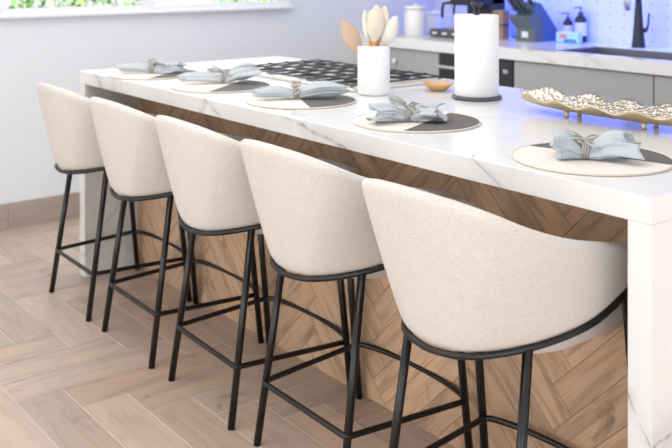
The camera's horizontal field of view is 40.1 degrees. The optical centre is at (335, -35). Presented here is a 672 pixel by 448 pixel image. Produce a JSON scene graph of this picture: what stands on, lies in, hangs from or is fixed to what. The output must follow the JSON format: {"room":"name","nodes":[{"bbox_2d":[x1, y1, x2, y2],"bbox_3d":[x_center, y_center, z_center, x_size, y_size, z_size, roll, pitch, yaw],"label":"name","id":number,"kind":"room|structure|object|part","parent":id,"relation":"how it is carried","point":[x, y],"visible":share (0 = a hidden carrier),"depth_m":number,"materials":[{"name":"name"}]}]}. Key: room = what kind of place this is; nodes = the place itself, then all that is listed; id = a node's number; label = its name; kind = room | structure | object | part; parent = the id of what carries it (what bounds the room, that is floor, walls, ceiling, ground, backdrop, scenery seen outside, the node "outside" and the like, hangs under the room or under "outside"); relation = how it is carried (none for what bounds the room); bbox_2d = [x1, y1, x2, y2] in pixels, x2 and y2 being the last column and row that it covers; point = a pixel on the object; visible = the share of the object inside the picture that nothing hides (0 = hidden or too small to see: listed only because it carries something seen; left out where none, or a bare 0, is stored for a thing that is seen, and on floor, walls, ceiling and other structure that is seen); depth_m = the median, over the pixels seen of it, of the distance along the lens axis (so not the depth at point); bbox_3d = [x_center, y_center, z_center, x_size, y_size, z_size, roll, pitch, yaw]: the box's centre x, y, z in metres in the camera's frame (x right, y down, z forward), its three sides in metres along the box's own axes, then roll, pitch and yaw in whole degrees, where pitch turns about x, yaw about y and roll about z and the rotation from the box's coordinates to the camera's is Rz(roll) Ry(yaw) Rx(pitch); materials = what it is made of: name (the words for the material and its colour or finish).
{"room":"kitchen","nodes":[
{"label":"kitchen","id":0,"kind":"room"},
{"bbox_2d":[0,0,434,203],"bbox_3d":[-2.202,0.008,4.549,7.670,2.750,0.140,0,0,-38],"label":"wall","id":1,"kind":"structure","parent":0,"point":[54,51],"depth_m":5.20,"materials":[{"name":"white paint"}]},
{"bbox_2d":[0,192,79,230],"bbox_3d":[-2.146,1.315,4.496,7.321,0.136,0.012,0,0,-38],"label":"baseboard","id":2,"kind":"structure","parent":1,"relation":"attached to","point":[13,215],"depth_m":4.92,"materials":[{"name":"beige wood"}]},
{"bbox_2d":[0,0,293,18],"bbox_3d":[-1.043,-0.296,5.389,1.890,1.142,0.115,0,0,-38],"label":"window","id":3,"kind":"structure","parent":1,"relation":"in","point":[144,6],"depth_m":5.28,"materials":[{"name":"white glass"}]},
{"bbox_2d":[0,217,454,447],"bbox_3d":[-0.186,1.384,2.029,7.320,0.001,6.315,0,0,-38],"label":"floor","id":4,"kind":"structure","parent":0,"point":[66,382],"depth_m":3.09,"materials":[{"name":"beige wood"}]},
{"bbox_2d":[37,82,191,321],"bbox_3d":[-0.945,0.929,3.850,0.551,0.911,0.516,0,0,-37],"label":"bar stool","id":5,"kind":"object","parent":4,"relation":"on","point":[67,115],"visible":0.61,"depth_m":3.64,"materials":[{"name":"beige fabric"}]},
{"bbox_3d":[-1.166,1.094,3.920,0.110,0.582,0.022,0,0,-23],"label":"leg","id":6,"kind":"part","parent":5,"relation":"part of","materials":[{"name":"black metal"}]},
{"bbox_3d":[-0.938,1.094,3.619,0.022,0.582,0.110,0,0,38],"label":"leg","id":7,"kind":"part","parent":5,"relation":"part of","materials":[{"name":"black metal"}]},
{"bbox_3d":[-0.927,1.058,4.167,0.022,0.652,0.091,0,0,44],"label":"leg","id":8,"kind":"part","parent":5,"relation":"part of","materials":[{"name":"black metal"}]},
{"bbox_3d":[-0.635,1.058,3.782,0.091,0.652,0.022,0,0,-28],"label":"leg","id":9,"kind":"part","parent":5,"relation":"part of","materials":[{"name":"black metal"}]},
{"bbox_2d":[89,97,263,368],"bbox_3d":[-0.615,0.929,3.432,0.551,0.911,0.516,0,0,-37],"label":"bar stool","id":10,"kind":"object","parent":4,"relation":"on","point":[128,139],"visible":0.67,"depth_m":3.22,"materials":[{"name":"beige fabric"}]},
{"bbox_3d":[-0.836,1.094,3.501,0.110,0.582,0.022,0,0,-23],"label":"leg","id":11,"kind":"part","parent":10,"relation":"part of","materials":[{"name":"black metal"}]},
{"bbox_3d":[-0.608,1.094,3.200,0.022,0.582,0.110,0,0,38],"label":"leg","id":12,"kind":"part","parent":10,"relation":"part of","materials":[{"name":"black metal"}]},
{"bbox_3d":[-0.598,1.058,3.748,0.022,0.652,0.091,0,0,44],"label":"leg","id":13,"kind":"part","parent":10,"relation":"part of","materials":[{"name":"black metal"}]},
{"bbox_3d":[-0.306,1.058,3.364,0.091,0.652,0.022,0,0,-28],"label":"leg","id":14,"kind":"part","parent":10,"relation":"part of","materials":[{"name":"black metal"}]},
{"bbox_2d":[155,115,350,429],"bbox_3d":[-0.289,0.929,3.014,0.551,0.911,0.516,0,0,-36],"label":"bar stool","id":15,"kind":"object","parent":4,"relation":"on","point":[206,170],"visible":0.7,"depth_m":2.81,"materials":[{"name":"beige fabric"}]},
{"bbox_3d":[-0.509,1.094,3.087,0.110,0.582,0.022,0,0,-22],"label":"leg","id":16,"kind":"part","parent":15,"relation":"part of","materials":[{"name":"black metal"}]},
{"bbox_3d":[-0.286,1.094,2.782,0.022,0.582,0.110,0,0,39],"label":"leg","id":17,"kind":"part","parent":15,"relation":"part of","materials":[{"name":"black metal"}]},
{"bbox_2d":[243,229,262,233],"bbox_3d":[-0.234,0.797,3.055,0.389,0.082,0.388,0,0,-36],"label":"seat cushion","id":18,"kind":"object","parent":15,"relation":"on","point":[246,231],"depth_m":2.81,"materials":[{"name":"beige fabric"}]},
{"bbox_3d":[-0.266,1.058,3.330,0.022,0.652,0.091,0,0,45],"label":"leg","id":19,"kind":"part","parent":15,"relation":"part of","materials":[{"name":"black metal"}]},
{"bbox_3d":[0.019,1.058,2.941,0.091,0.652,0.022,0,0,-27],"label":"leg","id":20,"kind":"part","parent":15,"relation":"part of","materials":[{"name":"black metal"}]},
{"bbox_2d":[240,139,472,447],"bbox_3d":[0.034,0.929,2.605,0.551,0.911,0.516,0,0,-37],"label":"bar stool","id":21,"kind":"object","parent":4,"relation":"on","point":[313,214],"visible":0.81,"depth_m":2.40,"materials":[{"name":"beige fabric"}]},
{"bbox_3d":[-0.188,1.094,2.674,0.110,0.582,0.022,0,0,-23],"label":"leg","id":22,"kind":"part","parent":21,"relation":"part of","materials":[{"name":"black metal"}]},
{"bbox_3d":[0.041,1.094,2.373,0.107,0.582,0.044,0,0,-37],"label":"leg","id":23,"kind":"part","parent":21,"relation":"part of","materials":[{"name":"black metal"}]},
{"bbox_3d":[0.051,1.058,2.921,0.022,0.652,0.091,0,0,44],"label":"leg","id":24,"kind":"part","parent":21,"relation":"part of","materials":[{"name":"black metal"}]},
{"bbox_2d":[333,264,386,278],"bbox_3d":[0.088,0.797,2.646,0.389,0.082,0.388,0,0,-37],"label":"seat cushion","id":25,"kind":"object","parent":21,"relation":"on","point":[359,271],"depth_m":2.40,"materials":[{"name":"beige fabric"}]},
{"bbox_3d":[0.343,1.058,2.537,0.091,0.652,0.022,0,0,-28],"label":"leg","id":26,"kind":"part","parent":21,"relation":"part of","materials":[{"name":"black metal"}]},
{"bbox_2d":[80,56,671,447],"bbox_3d":[0.168,0.926,3.325,1.080,0.914,2.887,0,0,-38],"label":"kitchen island","id":27,"kind":"object","parent":4,"relation":"on","point":[583,395],"visible":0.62,"depth_m":2.60,"materials":[{"name":"white stone"}]},
{"bbox_2d":[80,56,671,224],"bbox_3d":[0.168,0.496,3.325,1.080,0.056,2.887,0,0,-38],"label":"island countertop","id":28,"kind":"structure","parent":27,"relation":"on","point":[481,154],"depth_m":2.60,"materials":[{"name":"white stone"}]},
{"bbox_2d":[108,69,197,79],"bbox_3d":[-0.783,0.465,3.967,0.387,0.005,0.387,0,0,-38],"label":"placemat","id":29,"kind":"object","parent":28,"relation":"on","point":[118,74],"visible":0.59,"depth_m":3.90,"materials":[{"name":"white fabric"}]},
{"bbox_2d":[114,58,186,72],"bbox_3d":[-0.801,0.430,3.979,0.313,0.067,0.085,0,0,-4],"label":"folded napkin","id":30,"kind":"object","parent":29,"relation":"on","point":[154,66],"visible":1,"depth_m":3.97,"materials":[{"name":"grey fabric"}]},
{"bbox_2d":[171,80,270,92],"bbox_3d":[-0.446,0.465,3.571,0.387,0.005,0.387,0,0,-38],"label":"placemat","id":31,"kind":"object","parent":28,"relation":"on","point":[237,86],"visible":0.73,"depth_m":3.54,"materials":[{"name":"white fabric"}]},
{"bbox_2d":[177,62,261,82],"bbox_3d":[-0.458,0.423,3.654,0.331,0.081,0.113,0,0,-1],"label":"folded napkin","id":32,"kind":"object","parent":31,"relation":"on","point":[246,70],"visible":1,"depth_m":3.62,"materials":[{"name":"grey fabric"}]},
{"bbox_2d":[245,94,356,108],"bbox_3d":[-0.121,0.465,3.191,0.387,0.005,0.387,0,0,-38],"label":"placemat","id":33,"kind":"object","parent":28,"relation":"on","point":[341,100],"visible":0.81,"depth_m":3.13,"materials":[{"name":"white fabric"}]},
{"bbox_2d":[249,80,350,98],"bbox_3d":[-0.122,0.430,3.207,0.358,0.066,0.068,0,0,-8],"label":"folded napkin","id":34,"kind":"object","parent":33,"relation":"on","point":[318,88],"visible":1,"depth_m":3.19,"materials":[{"name":"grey fabric"}]},
{"bbox_2d":[216,59,447,92],"bbox_3d":[-0.049,0.453,3.941,0.500,0.030,0.990,0,0,-38],"label":"gas cooktop","id":35,"kind":"object","parent":28,"relation":"in","point":[307,71],"visible":0.79,"depth_m":3.81,"materials":[{"name":"metal"}]},
{"bbox_2d":[358,44,389,95],"bbox_3d":[0.138,0.379,3.359,0.118,0.180,0.118,0,0,-38],"label":"utensil crock","id":36,"kind":"object","parent":28,"relation":"on","point":[373,61],"visible":0.88,"depth_m":3.31,"materials":[{"name":"white ceramic"}]},
{"bbox_2d":[341,20,361,51],"bbox_3d":[0.095,0.328,3.353,0.155,0.261,0.017,0,0,-7],"label":"spoon","id":37,"kind":"object","parent":36,"relation":"in","point":[352,38],"visible":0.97,"depth_m":3.34,"materials":[{"name":"brown wood"}]},
{"bbox_2d":[362,10,371,45],"bbox_3d":[0.126,0.309,3.359,0.058,0.295,0.037,0,0,2],"label":"spoon","id":38,"kind":"object","parent":36,"relation":"in","point":[365,14],"visible":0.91,"depth_m":3.35,"materials":[{"name":"brown wood"}]},
{"bbox_2d":[367,5,383,45],"bbox_3d":[0.143,0.299,3.342,0.060,0.314,0.022,0,0,10],"label":"spoon","id":39,"kind":"object","parent":36,"relation":"in","point":[375,23],"visible":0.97,"depth_m":3.34,"materials":[{"name":"brown wood"}]},
{"bbox_2d":[376,6,388,45],"bbox_3d":[0.154,0.302,3.373,0.081,0.310,0.024,0,0,3],"label":"spoon","id":40,"kind":"object","parent":36,"relation":"in","point":[384,9],"visible":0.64,"depth_m":3.37,"materials":[{"name":"brown wood"}]},
{"bbox_2d":[381,15,398,45],"bbox_3d":[0.170,0.319,3.358,0.124,0.277,0.026,0,0,-7],"label":"spoon","id":41,"kind":"object","parent":36,"relation":"in","point":[390,31],"visible":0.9,"depth_m":3.36,"materials":[{"name":"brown wood"}]},
{"bbox_2d":[352,111,481,132],"bbox_3d":[0.241,0.465,2.763,0.387,0.005,0.387,0,0,-38],"label":"placemat","id":42,"kind":"object","parent":28,"relation":"on","point":[456,122],"visible":0.79,"depth_m":2.69,"materials":[{"name":"grey fabric"}]},
{"bbox_2d":[366,94,448,121],"bbox_3d":[0.214,0.426,2.747,0.250,0.075,0.189,0,0,2],"label":"folded napkin","id":43,"kind":"object","parent":42,"relation":"on","point":[425,111],"visible":1,"depth_m":2.72,"materials":[{"name":"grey fabric"}]},
{"bbox_2d":[422,81,452,90],"bbox_3d":[0.381,0.453,3.455,0.116,0.030,0.110,0,0,7],"label":"wooden dish","id":44,"kind":"object","parent":28,"relation":"on","point":[434,86],"visible":1,"depth_m":3.43,"materials":[{"name":"brown wood"}]},
{"bbox_2d":[451,3,501,101],"bbox_3d":[0.498,0.299,3.254,0.177,0.339,0.177,0,0,-38],"label":"paper towel holder","id":45,"kind":"object","parent":28,"relation":"on","point":[476,34],"visible":1,"depth_m":3.19,"materials":[{"name":"white paper"}]},
{"bbox_3d":[0.498,0.301,3.254,0.021,0.315,0.020,0,0,-38],"label":"rod","id":46,"kind":"part","parent":45,"relation":"part of","materials":[{"name":"metal"}]},
{"bbox_2d":[510,141,671,176],"bbox_3d":[0.620,0.465,2.234,0.387,0.005,0.387,0,0,-38],"label":"placemat","id":47,"kind":"object","parent":28,"relation":"on","point":[541,156],"visible":0.72,"depth_m":2.16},
{"bbox_2d":[549,128,644,159],"bbox_3d":[0.625,0.426,2.212,0.218,0.075,0.147,0,0,12],"label":"folded napkin","id":48,"kind":"object","parent":47,"relation":"on","point":[613,143],"visible":1,"depth_m":2.18,"materials":[{"name":"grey fabric"}]},
{"bbox_2d":[520,87,671,129],"bbox_3d":[0.824,0.433,2.751,0.230,0.071,0.690,0,0,-38],"label":"tray","id":49,"kind":"object","parent":28,"relation":"on","point":[628,109],"visible":1,"depth_m":2.80,"materials":[{"name":"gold metal"}]},
{"bbox_2d":[390,47,441,77],"bbox_3d":[0.636,0.960,6.205,0.650,0.845,0.764,0,0,-38],"label":"base cabinet","id":50,"kind":"object","parent":4,"relation":"on","point":[420,61],"visible":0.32,"depth_m":5.90,"materials":[{"name":"grey paint"}]},
{"bbox_2d":[360,31,671,75],"bbox_3d":[2.145,0.501,4.372,0.734,0.065,5.514,0,0,-38],"label":"countertop","id":51,"kind":"structure","parent":50,"relation":"on","point":[546,51],"depth_m":5.16,"materials":[{"name":"white stone"}]},
{"bbox_2d":[405,3,426,35],"bbox_3d":[0.538,0.360,6.217,0.150,0.216,0.150,0,0,-38],"label":"canister","id":52,"kind":"object","parent":51,"relation":"on","point":[415,15],"visible":1,"depth_m":6.16,"materials":[{"name":"white ceramic"}]},
{"bbox_3d":[0.538,0.282,6.217,0.150,0.027,0.150,0,0,-38],"label":"lid","id":53,"kind":"part","parent":52,"relation":"part of","materials":[{"name":"white ceramic"}]},
{"bbox_2d":[427,9,441,32],"bbox_3d":[0.687,0.385,6.417,0.114,0.166,0.114,0,0,-38],"label":"canister","id":54,"kind":"object","parent":51,"relation":"on","point":[434,20],"visible":0.7,"depth_m":6.37,"materials":[{"name":"white ceramic"}]},
{"bbox_3d":[0.687,0.332,6.417,0.114,0.027,0.114,0,0,-38],"label":"lid","id":55,"kind":"part","parent":54,"relation":"part of","materials":[{"name":"white ceramic"}]},
{"bbox_2d":[430,0,504,37],"bbox_3d":[0.864,0.316,6.050,0.334,0.296,0.375,0,0,-38],"label":"coffee machine","id":56,"kind":"object","parent":51,"relation":"on","point":[488,6],"visible":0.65,"depth_m":5.97,"materials":[{"name":"grey plastic"}]},
{"bbox_2d":[493,10,508,39],"bbox_3d":[1.057,0.376,5.897,0.062,0.185,0.087,0,0,-38],"label":"wooden box","id":57,"kind":"object","parent":51,"relation":"on","point":[503,14],"visible":0.72,"depth_m":5.86,"materials":[{"name":"brown wood"}]},
{"bbox_2d":[508,2,557,41],"bbox_3d":[1.242,0.346,5.756,0.325,0.245,0.145,0,0,-38],"label":"knife block","id":58,"kind":"object","parent":51,"relation":"on","point":[536,26],"visible":0.91,"depth_m":5.69,"materials":[{"name":"plastic"}]},
{"bbox_2d":[507,0,519,13],"bbox_3d":[1.112,0.263,5.714,0.153,0.157,0.026,0,0,-38],"label":"knife","id":59,"kind":"object","parent":58,"relation":"in","point":[511,2],"visible":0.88,"depth_m":5.70,"materials":[{"name":"grey plastic"}]},
{"bbox_3d":[1.091,0.234,5.697,0.026,0.113,0.020,0,44,52],"label":"handle","id":60,"kind":"part","parent":59,"relation":"part of","materials":[{"name":"grey plastic"}]},
{"bbox_2d":[513,0,524,13],"bbox_3d":[1.138,0.258,5.690,0.153,0.157,0.026,0,0,-38],"label":"knife","id":61,"kind":"object","parent":58,"relation":"in","point":[516,2],"visible":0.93,"depth_m":5.67,"materials":[{"name":"grey plastic"}]},
{"bbox_3d":[1.116,0.229,5.673,0.026,0.113,0.020,0,44,52],"label":"handle","id":62,"kind":"part","parent":61,"relation":"part of","materials":[{"name":"grey plastic"}]},
{"bbox_2d":[518,0,529,13],"bbox_3d":[1.163,0.253,5.666,0.153,0.157,0.026,0,0,-38],"label":"knife","id":63,"kind":"object","parent":58,"relation":"in","point":[521,2],"visible":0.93,"depth_m":5.65,"materials":[{"name":"grey plastic"}]},
{"bbox_3d":[1.142,0.224,5.649,0.026,0.113,0.020,0,44,52],"label":"handle","id":64,"kind":"part","parent":63,"relation":"part of","materials":[{"name":"grey plastic"}]},
{"bbox_3d":[1.170,0.425,5.703,0.003,0.037,0.050,0,0,-38],"label":"label plate","id":65,"kind":"part","parent":58,"relation":"part of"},
{"bbox_2d":[561,13,572,31],"bbox_3d":[1.451,0.380,5.760,0.063,0.176,0.063,0,0,-38],"label":"soap bottle","id":66,"kind":"object","parent":51,"relation":"on","point":[567,24],"visible":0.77,"depth_m":5.74,"materials":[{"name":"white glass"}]},
{"bbox_2d":[556,31,581,43],"bbox_3d":[1.419,0.434,5.606,0.046,0.068,0.170,0,0,-38],"label":"packet","id":67,"kind":"object","parent":51,"relation":"on","point":[561,36],"visible":1,"depth_m":5.58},
{"bbox_2d":[564,39,575,42],"bbox_3d":[1.418,0.454,5.573,0.003,0.020,0.090,0,0,-38],"label":"print","id":68,"kind":"object","parent":67,"relation":"attached to","point":[565,40],"depth_m":5.57},
{"bbox_2d":[573,7,586,41],"bbox_3d":[1.510,0.360,5.678,0.073,0.216,0.073,0,0,-38],"label":"soap bottle","id":69,"kind":"object","parent":51,"relation":"on","point":[580,20],"visible":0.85,"depth_m":5.65,"materials":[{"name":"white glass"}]},
{"bbox_2d":[552,47,671,76],"bbox_3d":[1.616,0.579,4.953,0.428,0.209,0.798,0,0,-38],"label":"undermount sink","id":70,"kind":"object","parent":51,"relation":"in","point":[593,50],"visible":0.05,"depth_m":5.21,"materials":[{"name":"metal"}]},
{"bbox_2d":[624,0,649,47],"bbox_3d":[1.697,0.237,5.243,0.223,0.462,0.112,0,0,-38],"label":"kitchen faucet","id":71,"kind":"object","parent":51,"relation":"on","point":[638,39],"visible":1,"depth_m":5.28,"materials":[{"name":"metal"}]},
{"bbox_3d":[1.770,0.325,5.267,0.028,0.114,0.058,0,0,-38],"label":"lever","id":72,"kind":"part","parent":71,"relation":"part of","materials":[{"name":"metal"}]},
{"bbox_2d":[435,53,547,87],"bbox_3d":[1.042,0.960,5.654,0.654,0.844,0.596,0,0,-38],"label":"dishwasher","id":73,"kind":"object","parent":4,"relation":"on","point":[446,66],"visible":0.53,"depth_m":5.36,"materials":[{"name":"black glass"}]},
{"bbox_3d":[0.778,0.618,5.500,0.050,0.018,0.485,0,0,-38],"label":"handle","id":74,"kind":"part","parent":73,"relation":"part of","materials":[{"name":"metal"}]},
{"bbox_3d":[0.833,0.909,5.489,0.025,0.738,0.592,0,0,-38],"label":"door","id":75,"kind":"part","parent":73,"relation":"part of","materials":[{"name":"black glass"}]},
{"bbox_2d":[362,178,627,447],"bbox_3d":[0.366,0.929,2.127,0.551,0.911,0.516,0,0,-38],"label":"bar stool","id":76,"kind":"object","parent":4,"relation":"on","point":[462,276],"visible":0.97,"depth_m":1.93,"materials":[{"name":"beige fabric"}]},
{"bbox_3d":[0.144,1.094,2.195,0.110,0.582,0.022,0,0,-23],"label":"leg","id":77,"kind":"part","parent":76,"relation":"part of","materials":[{"name":"black metal"}]},
{"bbox_3d":[0.381,1.058,2.444,0.022,0.652,0.091,0,0,43],"label":"leg","id":78,"kind":"part","parent":76,"relation":"part of","materials":[{"name":"black metal"}]},
{"bbox_3d":[0.376,1.094,1.895,0.022,0.582,0.110,0,0,38],"label":"leg","id":79,"kind":"part","parent":76,"relation":"part of","materials":[{"name":"black metal"}]},
{"bbox_2d":[494,303,622,353],"bbox_3d":[0.421,0.797,2.169,0.389,0.082,0.388,0,0,-38],"label":"seat cushion","id":80,"kind":"object","parent":76,"relation":"on","point":[539,337],"depth_m":1.93,"materials":[{"name":"beige fabric"}]},
{"bbox_3d":[0.676,1.058,2.062,0.091,0.652,0.022,0,0,-29],"label":"leg","id":81,"kind":"part","parent":76,"relation":"part of","materials":[{"name":"black metal"}]},
{"bbox_2d":[514,61,654,105],"bbox_3d":[1.534,0.962,5.088,0.620,0.841,0.894,0,0,-38],"label":"base cabinet","id":82,"kind":"object","parent":4,"relation":"on","point":[610,85],"visible":0.17,"depth_m":4.86,"materials":[{"name":"grey paint"}]},
{"bbox_2d":[654,75,671,104],"bbox_3d":[2.090,0.962,4.382,0.620,0.841,0.895,0,0,-38],"label":"base cabinet","id":83,"kind":"object","parent":4,"relation":"on","point":[662,85],"visible":0.19,"depth_m":4.50,"materials":[{"name":"grey paint"}]},
{"bbox_3d":[2.810,0.008,4.261,0.150,2.750,6.515,0,0,-38],"label":"wall","id":84,"kind":"structure","parent":0,"visible":0},
{"bbox_2d":[435,0,671,47],"bbox_3d":[2.438,0.225,4.603,0.009,0.484,5.513,0,0,-38],"label":"backsplash","id":85,"kind":"structure","parent":84,"relation":"attached to","point":[608,21],"depth_m":5.59,"materials":[{"name":"tile"}]},
{"label":"outside","id":86,"kind":"structure","parent":0,"visible":0},
{"bbox_3d":[-4.067,1.558,12.681,18.000,0.150,14.945,0,0,-38],"label":"lawn","id":87,"kind":"structure","parent":86,"visible":0},
{"bbox_2d":[9,0,153,8],"bbox_3d":[-2.895,0.745,8.211,2.616,1.536,0.814,0,0,-38],"label":"hedge","id":88,"kind":"object","parent":87,"relation":"on","point":[26,2],"visible":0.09,"depth_m":8.30,"materials":[{"name":"green plant"}]},
{"bbox_2d":[153,0,211,3],"bbox_3d":[-1.525,0.683,9.047,0.600,1.600,0.200,0,0,-38],"label":"wall","id":89,"kind":"structure","parent":87,"relation":"on","point":[154,1],"depth_m":8.93,"materials":[{"name":"white paint"}]},
{"bbox_2d":[212,0,275,2],"bbox_3d":[-1.245,0.855,11.926,2.002,1.295,0.910,0,0,-38],"label":"hedge","id":90,"kind":"object","parent":87,"relation":"on","point":[220,1],"visible":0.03,"depth_m":11.52,"materials":[{"name":"green plant"}]}
]}

